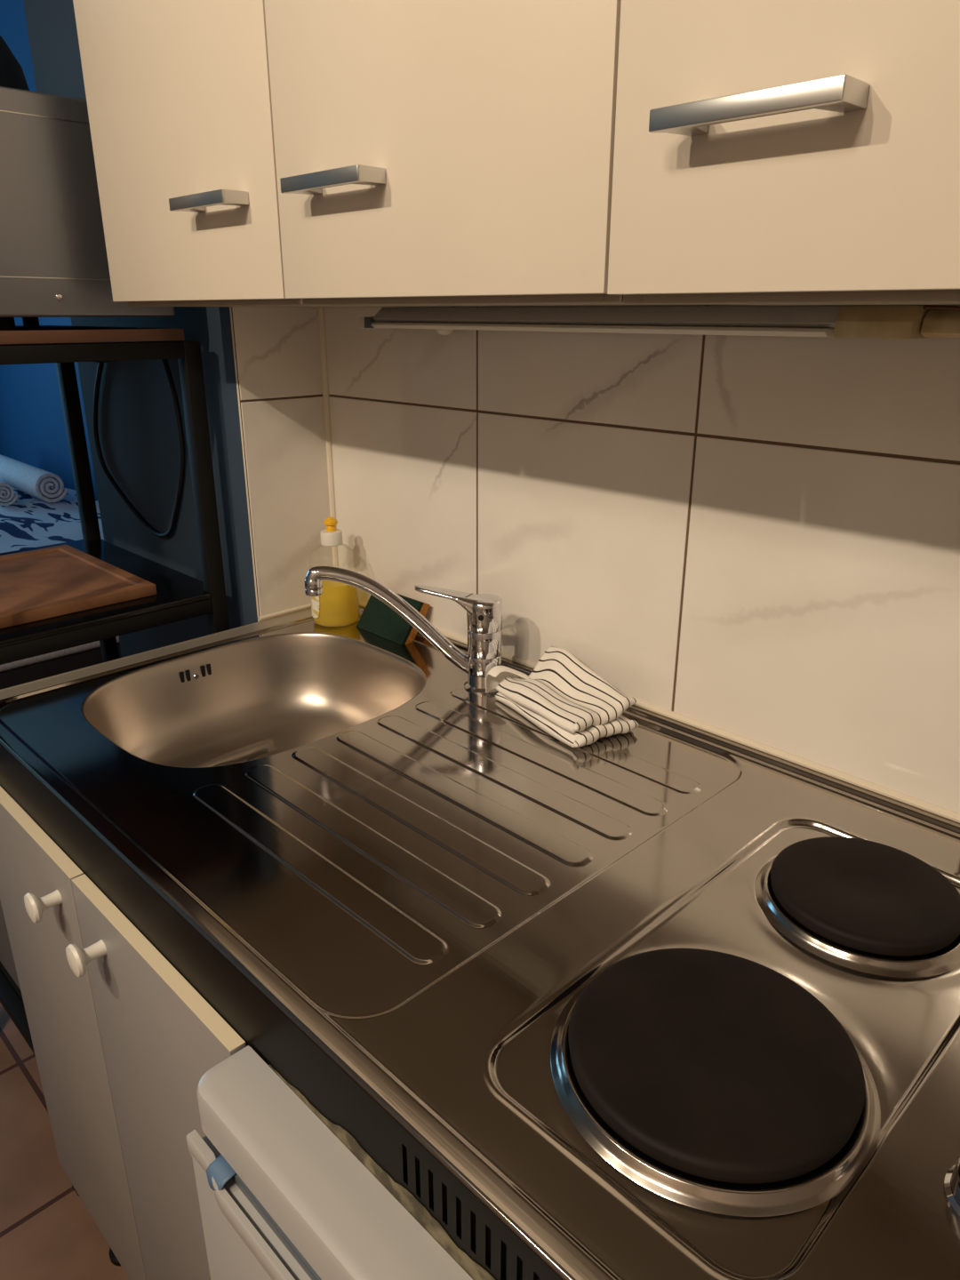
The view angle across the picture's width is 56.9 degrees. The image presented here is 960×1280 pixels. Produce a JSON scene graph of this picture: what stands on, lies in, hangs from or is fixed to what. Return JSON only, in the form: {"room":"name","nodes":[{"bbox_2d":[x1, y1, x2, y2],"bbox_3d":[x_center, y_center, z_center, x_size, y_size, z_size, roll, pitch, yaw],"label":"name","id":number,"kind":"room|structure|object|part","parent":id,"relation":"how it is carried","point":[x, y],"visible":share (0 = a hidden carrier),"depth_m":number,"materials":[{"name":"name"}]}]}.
{"room":"kitchen","nodes":[
{"label":"kitchen","id":0,"kind":"room"},
{"bbox_2d":[0,0,97,498],"bbox_3d":[-1.530,-1.475,3.886,0.150,2.750,4.630,-19,28,-41],"label":"wall","id":1,"kind":"structure","parent":0,"point":[33,432],"depth_m":4.73,"materials":[{"name":"blue paint"}]},
{"bbox_2d":[0,1002,129,1279],"bbox_3d":[-1.892,0.662,2.147,4.000,0.050,7.500,-19,28,-41],"label":"floor","id":2,"kind":"structure","parent":0,"point":[47,1231],"depth_m":1.43,"materials":[{"name":"tile"}]},
{"bbox_2d":[0,488,121,689],"bbox_3d":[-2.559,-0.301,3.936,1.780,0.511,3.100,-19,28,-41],"label":"bed","id":3,"kind":"object","parent":2,"relation":"on","point":[30,522],"visible":0.26,"depth_m":3.55,"materials":[{"name":"blue fabric"}]},
{"bbox_2d":[0,480,17,505],"bbox_3d":[-2.303,-0.719,4.169,0.110,0.105,0.480,-17,26,-38],"label":"rolled towel","id":4,"kind":"object","parent":3,"relation":"on","point":[8,497],"visible":1,"depth_m":4.01,"materials":[{"name":"fabric"}]},
{"bbox_2d":[0,454,68,502],"bbox_3d":[-2.350,-0.843,4.449,0.143,0.136,1.160,-18,27,-40],"label":"rolled towel","id":5,"kind":"object","parent":3,"relation":"on","point":[44,485],"visible":1,"depth_m":4.09,"materials":[{"name":"fabric"}]},
{"bbox_3d":[-2.562,-0.391,3.906,1.740,0.222,3.050,-19,28,-41],"label":"mattress","id":6,"kind":"part","parent":3,"relation":"part of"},
{"bbox_2d":[0,325,229,1195],"bbox_3d":[-0.688,0.177,1.485,0.371,1.320,0.482,-19,28,-41],"label":"storage rack","id":7,"kind":"object","parent":2,"relation":"on","point":[180,596],"visible":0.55,"depth_m":1.27,"materials":[{"name":"black metal"}]},
{"bbox_2d":[0,961,23,1003],"bbox_3d":[-0.686,0.566,1.629,0.321,0.014,0.430,-19,28,-41],"label":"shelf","id":8,"kind":"object","parent":7,"relation":"attached to","point":[9,986],"depth_m":1.52,"materials":[{"name":"black"}]},
{"bbox_3d":[-0.809,0.608,1.515,0.022,0.022,0.430,-19,28,-41],"label":"rail","id":9,"kind":"part","parent":7,"relation":"part of","materials":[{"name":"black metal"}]},
{"bbox_3d":[-0.845,-0.473,1.416,0.321,0.022,0.022,-19,28,-41],"label":"rail","id":10,"kind":"part","parent":7,"relation":"part of","materials":[{"name":"black metal"}]},
{"bbox_2d":[0,544,156,628],"bbox_3d":[-0.699,-0.084,1.345,0.274,0.016,0.340,-19,28,-41],"label":"chopping board","id":11,"kind":"object","parent":7,"relation":"on","point":[40,584],"visible":1,"depth_m":1.33,"materials":[{"name":"brown wood"}]},
{"bbox_3d":[-0.723,0.086,1.752,0.024,1.304,0.024,-19,28,-41],"label":"post","id":12,"kind":"part","parent":7,"relation":"part of","materials":[{"name":"black metal"}]},
{"bbox_2d":[0,86,175,330],"bbox_3d":[-0.691,-0.561,1.199,0.344,0.261,0.447,-19,28,-41],"label":"microwave","id":13,"kind":"object","parent":7,"relation":"on","point":[54,263],"visible":0.77,"depth_m":1.07,"materials":[{"name":"grey metal"}]},
{"bbox_2d":[0,35,29,90],"bbox_3d":[-0.736,-0.759,1.140,0.274,0.151,0.274,-19,28,-41],"label":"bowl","id":14,"kind":"object","parent":13,"relation":"on","point":[12,75],"visible":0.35,"depth_m":1.14,"materials":[{"name":"black"}]},
{"bbox_2d":[0,325,184,344],"bbox_3d":[-0.696,-0.433,1.252,0.350,0.015,0.480,-19,28,-41],"label":"shelf","id":15,"kind":"object","parent":7,"relation":"attached to","point":[39,334],"depth_m":1.14,"materials":[{"name":"brown wood"}]},
{"bbox_3d":[-0.526,-0.360,1.113,0.321,0.022,0.022,-19,28,-41],"label":"rail","id":16,"kind":"part","parent":7,"relation":"part of","materials":[{"name":"black metal"}]},
{"bbox_2d":[0,539,211,647],"bbox_3d":[-0.685,-0.086,1.387,0.366,0.008,0.474,-19,28,-41],"label":"shelf","id":17,"kind":"object","parent":7,"relation":"attached to","point":[178,593],"depth_m":1.29,"materials":[{"name":"black"}]},
{"bbox_3d":[-0.526,-0.015,1.241,0.321,0.022,0.022,-19,28,-41],"label":"rail","id":18,"kind":"part","parent":7,"relation":"part of","materials":[{"name":"black metal"}]},
{"bbox_3d":[-0.563,-0.459,1.379,0.022,0.022,0.430,-19,28,-41],"label":"rail","id":19,"kind":"part","parent":7,"relation":"part of","materials":[{"name":"black metal"}]},
{"bbox_3d":[-0.404,0.199,1.450,0.024,1.304,0.024,-19,28,-41],"label":"post","id":20,"kind":"part","parent":7,"relation":"part of","materials":[{"name":"black metal"}]},
{"bbox_2d":[0,785,259,1279],"bbox_3d":[-0.204,0.555,1.171,0.593,0.830,0.594,-19,28,-41],"label":"base cabinet","id":21,"kind":"object","parent":2,"relation":"on","point":[124,1044],"visible":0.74,"depth_m":0.91,"materials":[{"name":"beige"}]},
{"bbox_3d":[-0.437,0.264,0.888,0.030,0.032,0.032,-19,28,-41],"label":"knob","id":22,"kind":"part","parent":21,"relation":"part of","materials":[{"name":"white plastic"}]},
{"bbox_3d":[-0.493,0.488,1.065,0.014,0.631,0.295,-19,28,-41],"label":"door","id":23,"kind":"part","parent":21,"relation":"part of","materials":[{"name":"laminate"}]},
{"bbox_3d":[-0.362,0.290,0.816,0.030,0.032,0.032,-19,28,-41],"label":"knob","id":24,"kind":"part","parent":21,"relation":"part of","materials":[{"name":"white plastic"}]},
{"bbox_3d":[-0.284,0.561,0.866,0.014,0.631,0.297,-19,28,-41],"label":"door","id":25,"kind":"part","parent":21,"relation":"part of","materials":[{"name":"laminate"}]},
{"bbox_2d":[0,597,959,1279],"bbox_3d":[0.008,0.220,0.866,0.570,0.162,1.260,-19,28,-41],"label":"countertop","id":26,"kind":"structure","parent":21,"relation":"on","point":[394,884],"depth_m":0.73,"materials":[{"name":"silver metal"}]},
{"bbox_3d":[-0.280,0.121,1.149,0.397,0.128,0.346,-19,28,-41],"label":"sink bowl","id":27,"kind":"part","parent":26,"relation":"part of","materials":[{"name":"silver metal"}]},
{"bbox_2d":[311,516,342,618],"bbox_3d":[-0.222,-0.105,1.341,0.073,0.164,0.072,-19,28,-41],"label":"soap bottle","id":28,"kind":"object","parent":26,"relation":"on","point":[332,536],"visible":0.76,"depth_m":1.31,"materials":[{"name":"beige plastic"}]},
{"bbox_2d":[356,592,430,645],"bbox_3d":[-0.130,-0.035,1.310,0.047,0.069,0.122,-19,28,-41],"label":"sponge","id":29,"kind":"object","parent":26,"relation":"on","point":[377,618],"visible":0.74,"depth_m":1.30,"materials":[{"name":"plastic"}]},
{"bbox_2d":[304,565,503,695],"bbox_3d":[-0.090,-0.017,1.107,0.244,0.162,0.052,1,20,2],"label":"mixer tap","id":30,"kind":"object","parent":26,"relation":"on","point":[484,611],"visible":0.98,"depth_m":1.09,"materials":[{"name":"silver metal"}]},
{"bbox_3d":[-0.105,-0.021,1.097,0.214,0.148,0.020,-1,20,-2],"label":"spout","id":31,"kind":"part","parent":30,"relation":"part of","materials":[{"name":"silver metal"}]},
{"bbox_3d":[-0.026,-0.039,1.093,0.108,0.052,0.044,-1,20,-3],"label":"lever","id":32,"kind":"part","parent":30,"relation":"part of","materials":[{"name":"silver metal"}]},
{"bbox_2d":[485,646,638,747],"bbox_3d":[0.093,0.058,1.047,0.092,0.058,0.188,-13,24,-31],"label":"tea towel","id":33,"kind":"object","parent":26,"relation":"on","point":[562,696],"visible":1,"depth_m":1.02,"materials":[{"name":"fabric"}]},
{"bbox_2d":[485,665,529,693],"bbox_3d":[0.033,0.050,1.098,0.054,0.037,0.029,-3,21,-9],"label":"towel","id":34,"kind":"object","parent":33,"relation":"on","point":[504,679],"depth_m":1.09,"materials":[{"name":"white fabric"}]},
{"bbox_2d":[550,948,880,1216],"bbox_3d":[0.146,0.261,0.560,0.203,0.021,0.203,-19,28,-41],"label":"hotplate","id":35,"kind":"object","parent":26,"relation":"on","point":[716,1082],"visible":1,"depth_m":0.53,"materials":[{"name":"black metal"}]},
{"bbox_2d":[754,836,959,977],"bbox_3d":[0.309,0.205,0.712,0.168,0.021,0.168,-19,28,-41],"label":"hotplate","id":36,"kind":"object","parent":26,"relation":"on","point":[871,897],"visible":1,"depth_m":0.69,"materials":[{"name":"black metal"}]},
{"bbox_3d":[0.273,0.291,0.468,0.048,0.019,0.048,-19,28,-41],"label":"hob knob","id":37,"kind":"part","parent":26,"relation":"part of","materials":[{"name":"silver metal"}]},
{"bbox_2d":[186,1045,472,1279],"bbox_3d":[0.171,0.704,0.764,0.550,0.832,0.545,-19,28,-41],"label":"fridge","id":38,"kind":"object","parent":2,"relation":"on","point":[281,1196],"visible":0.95,"depth_m":0.57,"materials":[{"name":"white metal"}]},
{"bbox_3d":[0.000,0.776,0.610,0.058,0.746,0.545,-19,28,-41],"label":"door","id":39,"kind":"part","parent":38,"relation":"part of","materials":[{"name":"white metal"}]},
{"bbox_3d":[-0.678,0.691,1.686,0.283,0.216,0.423,-19,28,-41],"label":"storage box","id":40,"kind":"object","parent":2,"relation":"on","visible":0},
{"bbox_2d":[0,797,28,989],"bbox_3d":[-0.689,0.436,1.580,0.313,0.254,0.423,-19,28,-41],"label":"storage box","id":41,"kind":"object","parent":40,"relation":"on","point":[6,957],"visible":0.02,"depth_m":1.51,"materials":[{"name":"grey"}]},
{"bbox_2d":[23,0,335,657],"bbox_3d":[-0.142,-0.678,1.738,1.097,2.750,0.558,-19,28,-41],"label":"wall","id":42,"kind":"structure","parent":0,"point":[138,429],"depth_m":1.36,"materials":[{"name":"blue paint"}]},
{"bbox_2d":[92,359,185,537],"bbox_3d":[-0.586,-0.337,1.491,0.024,0.322,0.338,-19,28,-41],"label":"power cable","id":43,"kind":"object","parent":42,"relation":"attached to","point":[182,452],"visible":0.78,"depth_m":1.49,"materials":[{"name":"black rubber"}]},
{"bbox_2d":[258,597,334,620],"bbox_3d":[-0.285,-0.051,1.402,0.146,0.006,0.006,-19,28,-41],"label":"trim","id":44,"kind":"structure","parent":42,"relation":"attached to","point":[325,601],"depth_m":1.39,"materials":[{"name":"beige plastic"}]},
{"bbox_2d":[324,304,959,813],"bbox_3d":[0.577,-0.251,0.586,0.100,2.750,2.200,-19,28,-41],"label":"wall","id":45,"kind":"structure","parent":0,"point":[755,538],"depth_m":0.94,"materials":[{"name":"tile"}]},
{"bbox_2d":[318,307,340,598],"bbox_3d":[-0.232,-0.281,1.370,0.011,0.460,0.010,-19,28,-41],"label":"trim","id":46,"kind":"structure","parent":45,"relation":"attached to","point":[321,310],"depth_m":1.35,"materials":[{"name":"beige plastic"}]},
{"bbox_2d":[72,0,720,307],"bbox_3d":[-0.085,-0.680,0.809,0.337,0.701,0.759,-19,28,-41],"label":"upper cabinet","id":47,"kind":"object","parent":45,"relation":"attached to","point":[247,153],"visible":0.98,"depth_m":0.72,"materials":[{"name":"beige"}]},
{"bbox_3d":[-0.312,-0.698,0.848,0.018,0.696,0.378,-19,28,-41],"label":"door","id":48,"kind":"part","parent":47,"relation":"part of","materials":[{"name":"laminate"}]},
{"bbox_3d":[-0.265,-0.427,0.863,0.028,0.012,0.106,-19,28,-41],"label":"handle","id":49,"kind":"part","parent":47,"relation":"part of","materials":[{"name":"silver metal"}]},
{"bbox_3d":[-0.122,-0.377,0.728,0.028,0.012,0.108,-19,28,-41],"label":"handle","id":50,"kind":"part","parent":47,"relation":"part of","materials":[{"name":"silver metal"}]},
{"bbox_3d":[-0.045,-0.604,0.595,0.018,0.696,0.378,-19,28,-41],"label":"door","id":51,"kind":"part","parent":47,"relation":"part of","materials":[{"name":"laminate"}]},
{"bbox_2d":[359,304,959,338],"bbox_3d":[0.188,-0.303,0.850,0.060,0.031,0.924,-19,28,-41],"label":"strip light","id":52,"kind":"object","parent":47,"relation":"attached to","point":[878,321],"visible":1,"depth_m":0.81,"materials":[{"name":"grey metal"}]},
{"bbox_2d":[370,321,834,336],"bbox_3d":[0.089,-0.332,0.944,0.052,0.007,0.603,-19,28,-41],"label":"diffuser","id":53,"kind":"object","parent":52,"relation":"attached to","point":[791,329],"depth_m":0.85,"materials":[{"name":"white plastic"}]},
{"bbox_2d":[833,304,932,338],"bbox_3d":[0.330,-0.258,0.717,0.056,0.024,0.062,-19,28,-41],"label":"socket","id":54,"kind":"object","parent":52,"relation":"attached to","point":[878,321],"depth_m":0.70,"materials":[{"name":"plastic"}]},
{"bbox_2d":[337,593,959,823],"bbox_3d":[0.225,0.087,1.015,0.009,0.009,1.300,-19,28,-41],"label":"trim","id":55,"kind":"structure","parent":45,"relation":"attached to","point":[880,789],"depth_m":0.93,"materials":[{"name":"beige plastic"}]},
{"bbox_2d":[607,0,959,305],"bbox_3d":[0.372,-0.519,0.376,0.337,0.702,0.539,-19,28,-41],"label":"upper cabinet","id":56,"kind":"object","parent":45,"relation":"attached to","point":[767,152],"visible":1,"depth_m":0.48,"materials":[{"name":"beige"}]},
{"bbox_3d":[0.145,-0.283,0.473,0.028,0.012,0.114,-19,28,-41],"label":"handle","id":57,"kind":"part","parent":56,"relation":"part of","materials":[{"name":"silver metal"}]}
]}

